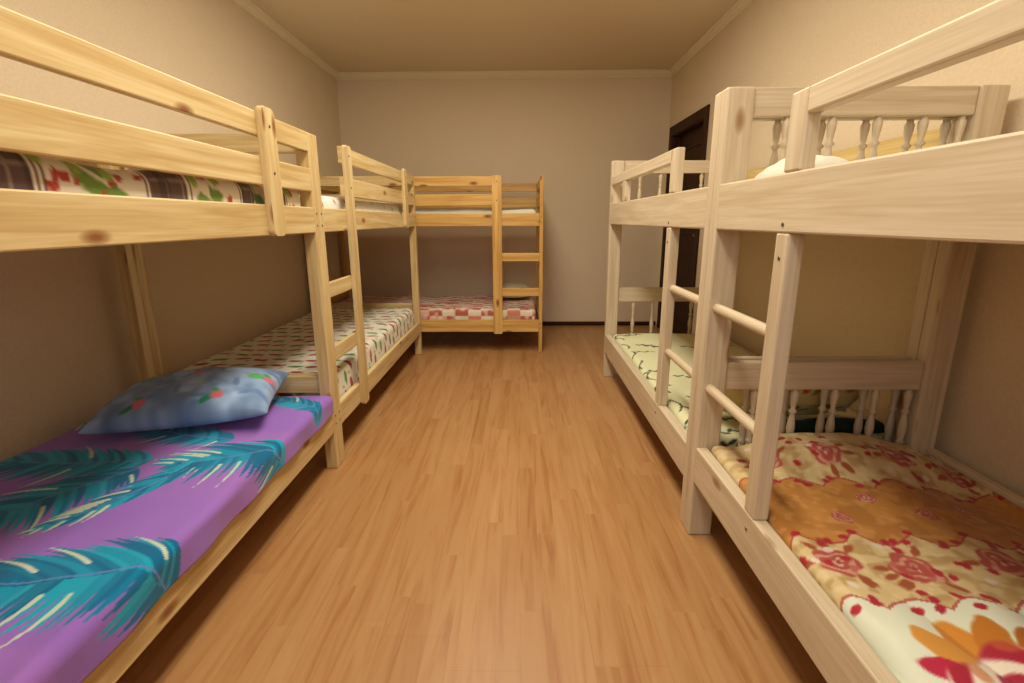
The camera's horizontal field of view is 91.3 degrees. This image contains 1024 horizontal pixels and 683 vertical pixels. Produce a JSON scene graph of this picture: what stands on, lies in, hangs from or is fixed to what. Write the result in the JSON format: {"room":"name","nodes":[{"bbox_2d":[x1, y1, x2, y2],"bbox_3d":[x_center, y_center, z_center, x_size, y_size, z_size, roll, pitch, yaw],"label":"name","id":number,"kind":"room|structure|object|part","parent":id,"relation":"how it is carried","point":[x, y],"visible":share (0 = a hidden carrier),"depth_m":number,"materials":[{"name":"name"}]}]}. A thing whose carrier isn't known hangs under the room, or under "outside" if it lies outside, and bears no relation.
{"room":"dormitory","nodes":[
{"label":"dormitory","id":0,"kind":"room"},
{"bbox_2d":[0,0,352,461],"bbox_3d":[-1.899,-0.600,1.891,0.150,2.588,7.400,0,14,1],"label":"wall","id":1,"kind":"structure","parent":0,"point":[66,352],"depth_m":2.54,"materials":[{"name":"beige paint"}]},
{"bbox_2d":[231,0,338,79],"bbox_3d":[-1.804,-1.829,1.591,0.050,0.060,7.100,0,14,1],"label":"crown molding","id":2,"kind":"structure","parent":1,"relation":"attached to","point":[248,6],"depth_m":3.87,"materials":[{"name":"plastic"}]},
{"bbox_2d":[116,325,826,682],"bbox_3d":[-0.130,0.706,2.181,3.679,0.100,7.400,0,14,1],"label":"floor","id":3,"kind":"structure","parent":0,"point":[497,508],"depth_m":1.73,"materials":[{"name":"laminate"}]},
{"bbox_2d":[0,6,340,682],"bbox_3d":[-1.281,0.098,1.269,0.914,1.520,2.050,0,14,1],"label":"bunk bed","id":4,"kind":"object","parent":3,"relation":"on","point":[30,220],"visible":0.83,"depth_m":1.24,"materials":[{"name":"yellow wood"}]},
{"bbox_3d":[-1.695,-0.130,2.249,0.055,1.503,0.050,0,14,1],"label":"post","id":5,"kind":"part","parent":4,"relation":"part of","materials":[{"name":"yellow wood"}]},
{"bbox_2d":[0,151,300,206],"bbox_3d":[-1.293,-0.338,1.163,0.817,0.161,1.910,0,14,1],"label":"mattress","id":6,"kind":"object","parent":4,"relation":"on","point":[17,170],"visible":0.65,"depth_m":1.12,"materials":[{"name":"fabric"}]},
{"bbox_3d":[-0.860,-0.622,1.242,0.022,0.078,1.650,0,14,1],"label":"guard rail","id":7,"kind":"part","parent":4,"relation":"part of","materials":[{"name":"yellow wood"}]},
{"bbox_3d":[-0.859,-0.476,1.277,0.022,0.092,1.650,0,14,1],"label":"guard rail","id":8,"kind":"part","parent":4,"relation":"part of","materials":[{"name":"yellow wood"}]},
{"bbox_3d":[-0.865,-0.283,1.169,0.030,0.105,1.950,0,14,1],"label":"rail","id":9,"kind":"part","parent":4,"relation":"part of","materials":[{"name":"yellow wood"}]},
{"bbox_3d":[-0.861,0.605,1.385,0.030,0.107,1.950,0,14,1],"label":"rail","id":10,"kind":"part","parent":4,"relation":"part of","materials":[{"name":"yellow wood"}]},
{"bbox_3d":[-0.860,-0.130,2.236,0.055,1.503,0.050,0,14,1],"label":"post","id":11,"kind":"part","parent":4,"relation":"part of","materials":[{"name":"yellow wood"}]},
{"bbox_2d":[119,134,421,462],"bbox_3d":[-1.250,-0.390,3.275,0.914,1.520,2.075,0,14,1],"label":"bunk bed","id":12,"kind":"object","parent":3,"relation":"on","point":[352,188],"visible":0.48,"depth_m":2.67,"materials":[{"name":"yellow wood"}]},
{"bbox_3d":[-1.694,-0.142,2.300,0.055,1.503,0.050,0,14,1],"label":"post","id":13,"kind":"part","parent":12,"relation":"part of","materials":[{"name":"yellow wood"}]},
{"bbox_2d":[181,308,413,396],"bbox_3d":[-1.260,0.034,3.377,0.817,0.218,1.923,0,14,1],"label":"mattress","id":14,"kind":"object","parent":12,"relation":"on","point":[289,347],"visible":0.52,"depth_m":3.05,"materials":[{"name":"fabric"}]},
{"bbox_3d":[-0.860,-0.142,2.287,0.055,1.503,0.050,0,14,1],"label":"post","id":15,"kind":"part","parent":12,"relation":"part of","materials":[{"name":"yellow wood"}]},
{"bbox_2d":[299,195,402,212],"bbox_3d":[-1.262,-0.818,3.170,0.817,0.146,1.923,0,14,1],"label":"mattress","id":16,"kind":"object","parent":12,"relation":"on","point":[327,201],"visible":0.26,"depth_m":2.89,"materials":[{"name":"fabric"}]},
{"bbox_3d":[-0.833,-0.771,3.175,0.030,0.105,1.975,0,14,1],"label":"rail","id":17,"kind":"part","parent":12,"relation":"part of","materials":[{"name":"yellow wood"}]},
{"bbox_3d":[-0.828,-1.109,3.248,0.022,0.078,1.675,0,14,1],"label":"guard rail","id":18,"kind":"part","parent":12,"relation":"part of","materials":[{"name":"yellow wood"}]},
{"bbox_3d":[-0.828,-0.963,3.283,0.022,0.092,1.675,0,14,1],"label":"guard rail","id":19,"kind":"part","parent":12,"relation":"part of","materials":[{"name":"yellow wood"}]},
{"bbox_3d":[-0.830,0.117,3.391,0.030,0.107,1.975,0,14,1],"label":"rail","id":20,"kind":"part","parent":12,"relation":"part of","materials":[{"name":"yellow wood"}]},
{"bbox_3d":[-0.829,-0.621,4.254,0.055,1.503,0.050,0,14,1],"label":"post","id":21,"kind":"part","parent":12,"relation":"part of","materials":[{"name":"yellow wood"}]},
{"bbox_2d":[320,175,543,351],"bbox_3d":[-0.743,-0.746,4.733,2.030,1.520,0.914,0,14,1],"label":"bunk bed","id":22,"kind":"object","parent":3,"relation":"on","point":[496,219],"visible":0.59,"depth_m":4.29,"materials":[{"name":"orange wood"}]},
{"bbox_3d":[-1.735,-0.839,5.168,0.032,1.503,0.055,0,14,1],"label":"post","id":23,"kind":"part","parent":22,"relation":"part of","materials":[{"name":"wood"}]},
{"bbox_3d":[-0.911,-1.330,4.159,1.648,0.078,0.022,0,14,1],"label":"guard rail","id":24,"kind":"part","parent":22,"relation":"part of","materials":[{"name":"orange wood"}]},
{"bbox_2d":[339,295,535,319],"bbox_3d":[-0.734,-0.305,4.849,1.900,0.179,0.815,0,14,1],"label":"mattress","id":25,"kind":"object","parent":22,"relation":"on","point":[477,307],"visible":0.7,"depth_m":4.56,"materials":[{"name":"fabric"}]},
{"bbox_2d":[502,283,530,297],"bbox_3d":[0.019,-0.516,5.000,0.340,0.136,0.480,1,14,5],"label":"pillow","id":26,"kind":"object","parent":25,"relation":"on","point":[506,285],"visible":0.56,"depth_m":4.88,"materials":[{"name":"fabric"}]},
{"bbox_3d":[-0.910,-1.185,4.194,1.648,0.092,0.022,0,14,1],"label":"guard rail","id":27,"kind":"part","parent":22,"relation":"part of","materials":[{"name":"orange wood"}]},
{"bbox_3d":[-0.739,-1.535,5.000,1.966,0.078,0.022,0,14,1],"label":"guard rail","id":28,"kind":"part","parent":22,"relation":"part of","materials":[{"name":"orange wood"}]},
{"bbox_3d":[-0.738,-1.390,5.035,1.966,0.092,0.022,0,14,1],"label":"guard rail","id":29,"kind":"part","parent":22,"relation":"part of","materials":[{"name":"orange wood"}]},
{"bbox_2d":[416,209,535,213],"bbox_3d":[-0.737,-1.161,4.641,1.900,0.114,0.815,0,14,1],"label":"mattress","id":30,"kind":"object","parent":22,"relation":"on","point":[463,210],"visible":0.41,"depth_m":4.24,"materials":[{"name":"fabric"}]},
{"bbox_3d":[-0.750,-1.029,4.234,1.966,0.105,0.030,0,14,1],"label":"rail","id":31,"kind":"part","parent":22,"relation":"part of","materials":[{"name":"orange wood"}]},
{"bbox_3d":[-0.747,-0.140,4.450,1.966,0.107,0.030,0,14,1],"label":"rail","id":32,"kind":"part","parent":22,"relation":"part of","materials":[{"name":"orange wood"}]},
{"bbox_3d":[0.263,-0.839,5.136,0.032,1.503,0.055,0,14,1],"label":"post","id":33,"kind":"part","parent":22,"relation":"part of","materials":[{"name":"orange wood"}]},
{"bbox_3d":[0.250,-0.642,4.325,0.032,1.503,0.055,0,14,1],"label":"post","id":34,"kind":"part","parent":22,"relation":"part of","materials":[{"name":"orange wood"}]},
{"bbox_2d":[603,91,957,524],"bbox_3d":[1.094,-0.265,2.682,0.847,1.540,1.940,0,14,1],"label":"bunk bed","id":35,"kind":"object","parent":3,"relation":"on","point":[675,210],"visible":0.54,"depth_m":2.06,"materials":[{"name":"white wood"}]},
{"bbox_3d":[0.729,-0.488,3.605,0.085,1.540,0.052,0,14,1],"label":"post","id":36,"kind":"part","parent":35,"relation":"part of","materials":[{"name":"brown wood"}]},
{"bbox_3d":[0.696,-0.913,3.037,0.036,0.121,0.072,0,14,1],"label":"guard post","id":37,"kind":"part","parent":35,"relation":"part of","materials":[{"name":"brown wood"}]},
{"bbox_3d":[0.690,-0.934,2.757,0.034,0.056,1.386,0,14,1],"label":"guard rail","id":38,"kind":"part","parent":35,"relation":"part of","materials":[{"name":"brown wood"}]},
{"bbox_3d":[0.694,0.235,2.810,0.040,0.140,1.836,0,14,1],"label":"rail","id":39,"kind":"part","parent":35,"relation":"part of","materials":[{"name":"brown wood"}]},
{"bbox_3d":[1.110,-0.342,3.634,0.675,0.100,0.030,0,14,1],"label":"headboard","id":40,"kind":"part","parent":35,"relation":"part of","materials":[{"name":"brown wood"}]},
{"bbox_3d":[0.691,-0.670,2.590,0.040,0.140,1.836,0,14,1],"label":"rail","id":41,"kind":"part","parent":35,"relation":"part of","materials":[{"name":"brown wood"}]},
{"bbox_3d":[1.107,-1.196,3.426,0.675,0.083,0.030,0,14,1],"label":"headboard","id":42,"kind":"part","parent":35,"relation":"part of","materials":[{"name":"brown wood"}]},
{"bbox_3d":[0.680,-0.704,2.063,0.036,0.175,0.072,0,14,1],"label":"guard post","id":43,"kind":"part","parent":35,"relation":"part of","materials":[{"name":"brown wood"}]},
{"bbox_3d":[0.701,-0.042,1.771,0.085,1.540,0.052,0,14,1],"label":"post","id":44,"kind":"part","parent":35,"relation":"part of","materials":[{"name":"brown wood"}]},
{"bbox_2d":[613,333,883,446],"bbox_3d":[1.103,0.210,2.797,0.762,0.134,1.800,0,14,1],"label":"mattress","id":45,"kind":"object","parent":35,"relation":"on","point":[642,349],"visible":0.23,"depth_m":2.76,"materials":[{"name":"fabric"}]},
{"bbox_2d":[723,389,858,415],"bbox_3d":[1.091,0.205,1.998,0.620,0.230,0.215,0,14,3],"label":"pillow","id":46,"kind":"object","parent":45,"relation":"on","point":[808,403],"visible":0.23,"depth_m":1.94,"materials":[{"name":"fabric"}]},
{"bbox_2d":[785,417,883,432],"bbox_3d":[1.191,0.318,1.937,0.480,0.047,0.070,0,14,1],"label":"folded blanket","id":47,"kind":"object","parent":45,"relation":"on","point":[842,424],"visible":0.41,"depth_m":1.91,"materials":[{"name":"fabric"}]},
{"bbox_3d":[1.504,0.235,2.797,0.030,0.140,1.836,0,14,1],"label":"rail","id":48,"kind":"part","parent":35,"relation":"part of","materials":[{"name":"brown wood"}]},
{"bbox_3d":[1.081,0.103,1.801,0.675,0.100,0.030,0,14,1],"label":"headboard","id":49,"kind":"part","parent":35,"relation":"part of","materials":[{"name":"brown wood"}]},
{"bbox_3d":[1.500,-0.895,2.522,0.030,0.067,1.836,0,14,1],"label":"guard rail","id":50,"kind":"part","parent":35,"relation":"part of","materials":[{"name":"yellow wood"}]},
{"bbox_3d":[1.078,-0.750,1.594,0.675,0.083,0.030,0,14,1],"label":"headboard","id":51,"kind":"part","parent":35,"relation":"part of","materials":[{"name":"brown wood"}]},
{"bbox_3d":[1.460,-0.042,1.759,0.085,1.540,0.052,0,14,1],"label":"post","id":52,"kind":"part","parent":35,"relation":"part of","materials":[{"name":"brown wood"}]},
{"bbox_2d":[684,0,1023,682],"bbox_3d":[1.064,0.195,0.789,0.847,1.540,1.950,0,14,1],"label":"bunk bed","id":53,"kind":"object","parent":3,"relation":"on","point":[968,191],"visible":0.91,"depth_m":1.29,"materials":[{"name":"white wood"}]},
{"bbox_3d":[0.700,-0.029,1.717,0.085,1.540,0.052,0,14,1],"label":"post","id":54,"kind":"part","parent":53,"relation":"part of","materials":[{"name":"brown wood"}]},
{"bbox_3d":[0.664,0.662,0.909,0.040,0.135,1.846,0,14,1],"label":"rail","id":55,"kind":"part","parent":53,"relation":"part of","materials":[{"name":"brown wood"}]},
{"bbox_3d":[0.666,-0.480,1.143,0.036,0.175,0.072,0,14,1],"label":"guard post","id":56,"kind":"part","parent":53,"relation":"part of","materials":[{"name":"brown wood"}]},
{"bbox_3d":[1.080,0.117,1.746,0.675,0.100,0.030,0,14,1],"label":"headboard","id":57,"kind":"part","parent":53,"relation":"part of","materials":[{"name":"brown wood"}]},
{"bbox_3d":[1.077,-0.737,1.538,0.675,0.083,0.030,0,14,1],"label":"headboard","id":58,"kind":"part","parent":53,"relation":"part of","materials":[{"name":"brown wood"}]},
{"bbox_3d":[0.661,-0.210,0.697,0.040,0.140,1.846,0,14,1],"label":"rail","id":59,"kind":"part","parent":53,"relation":"part of","materials":[{"name":"brown wood"}]},
{"bbox_3d":[0.654,-0.366,0.421,0.034,0.056,1.384,0,14,1],"label":"guard rail","id":60,"kind":"part","parent":53,"relation":"part of","materials":[{"name":"brown wood"}]},
{"bbox_3d":[1.460,-0.029,1.705,0.085,1.540,0.052,0,14,1],"label":"post","id":61,"kind":"part","parent":53,"relation":"part of","materials":[{"name":"brown wood"}]},
{"bbox_3d":[1.474,0.662,0.896,0.030,0.135,1.846,0,14,1],"label":"rail","id":62,"kind":"part","parent":53,"relation":"part of","materials":[{"name":"brown wood"}]},
{"bbox_3d":[1.069,-0.210,0.694,0.765,0.088,1.820,0,14,1],"label":"mattress","id":63,"kind":"object","parent":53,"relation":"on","visible":0},
{"bbox_2d":[755,155,849,177],"bbox_3d":[0.843,-0.485,1.433,0.200,0.099,0.240,0,14,1],"label":"pillow","id":64,"kind":"object","parent":63,"relation":"on","point":[778,168],"visible":0.23,"depth_m":1.36,"materials":[{"name":"fabric"}]},
{"bbox_2d":[251,0,737,71],"bbox_3d":[-0.140,-1.906,1.546,3.679,0.100,7.400,0,14,1],"label":"ceiling","id":65,"kind":"structure","parent":0,"point":[349,35],"depth_m":3.92,"materials":[{"name":"paint"}]},
{"bbox_2d":[336,77,672,324],"bbox_3d":[-0.080,-1.457,5.385,3.379,2.588,0.150,0,14,1],"label":"wall","id":66,"kind":"structure","parent":0,"point":[569,132],"depth_m":5.21,"materials":[{"name":"beige paint"}]},
{"bbox_2d":[337,69,671,79],"bbox_3d":[-0.086,-2.661,4.989,3.379,0.060,0.050,0,14,1],"label":"crown molding","id":67,"kind":"structure","parent":66,"relation":"attached to","point":[652,73],"depth_m":4.98,"materials":[{"name":"plastic"}]},
{"bbox_2d":[542,321,654,325],"bbox_3d":[-0.076,-0.202,5.606,3.351,0.045,0.014,0,14,1],"label":"baseboard","id":68,"kind":"structure","parent":66,"relation":"attached to","point":[544,323],"depth_m":5.59,"materials":[{"name":"brown wood"}]},
{"bbox_2d":[656,0,1023,496],"bbox_3d":[1.629,-0.601,1.835,0.150,2.588,7.400,0,14,1],"label":"wall","id":69,"kind":"structure","parent":0,"point":[856,296],"depth_m":2.16,"materials":[{"name":"beige paint"}]},
{"bbox_2d":[657,104,709,333],"bbox_3d":[1.656,-1.031,4.756,0.148,2.045,1.060,0,14,1],"label":"door","id":70,"kind":"structure","parent":69,"relation":"in","point":[691,133],"depth_m":4.73,"materials":[{"name":"brown wood"}]},
{"bbox_2d":[669,0,754,76],"bbox_3d":[1.524,-1.829,1.538,0.050,0.060,7.100,0,14,1],"label":"crown molding","id":71,"kind":"structure","parent":69,"relation":"attached to","point":[739,6],"depth_m":3.89,"materials":[{"name":"plastic"}]},
{"bbox_3d":[-1.292,0.562,1.382,0.817,0.136,1.880,0,14,1],"label":"mattress","id":72,"kind":"object","parent":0,"visible":0},
{"bbox_2d":[0,396,332,682],"bbox_3d":[-1.270,0.513,1.376,0.886,0.115,1.923,0,14,1],"label":"bedspread","id":73,"kind":"object","parent":72,"relation":"on","point":[95,529],"visible":0.85,"depth_m":1.35,"materials":[{"name":"fabric"}]},
{"bbox_2d":[77,366,289,433],"bbox_3d":[-1.259,0.210,1.994,0.621,0.175,0.419,-3,14,-12],"label":"pillow","id":74,"kind":"object","parent":73,"relation":"on","point":[206,395],"visible":1,"depth_m":1.85,"materials":[{"name":"fabric"}]},
{"bbox_3d":[1.072,0.659,0.902,0.735,0.075,1.785,0,14,1],"label":"mattress","id":75,"kind":"object","parent":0,"visible":0},
{"bbox_2d":[711,433,1023,682],"bbox_3d":[1.072,0.600,0.891,0.768,0.157,1.830,0,14,1],"label":"bedspread","id":76,"kind":"object","parent":75,"relation":"on","point":[924,560],"visible":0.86,"depth_m":1.22,"materials":[{"name":"multicoloured fabric"}]}
]}

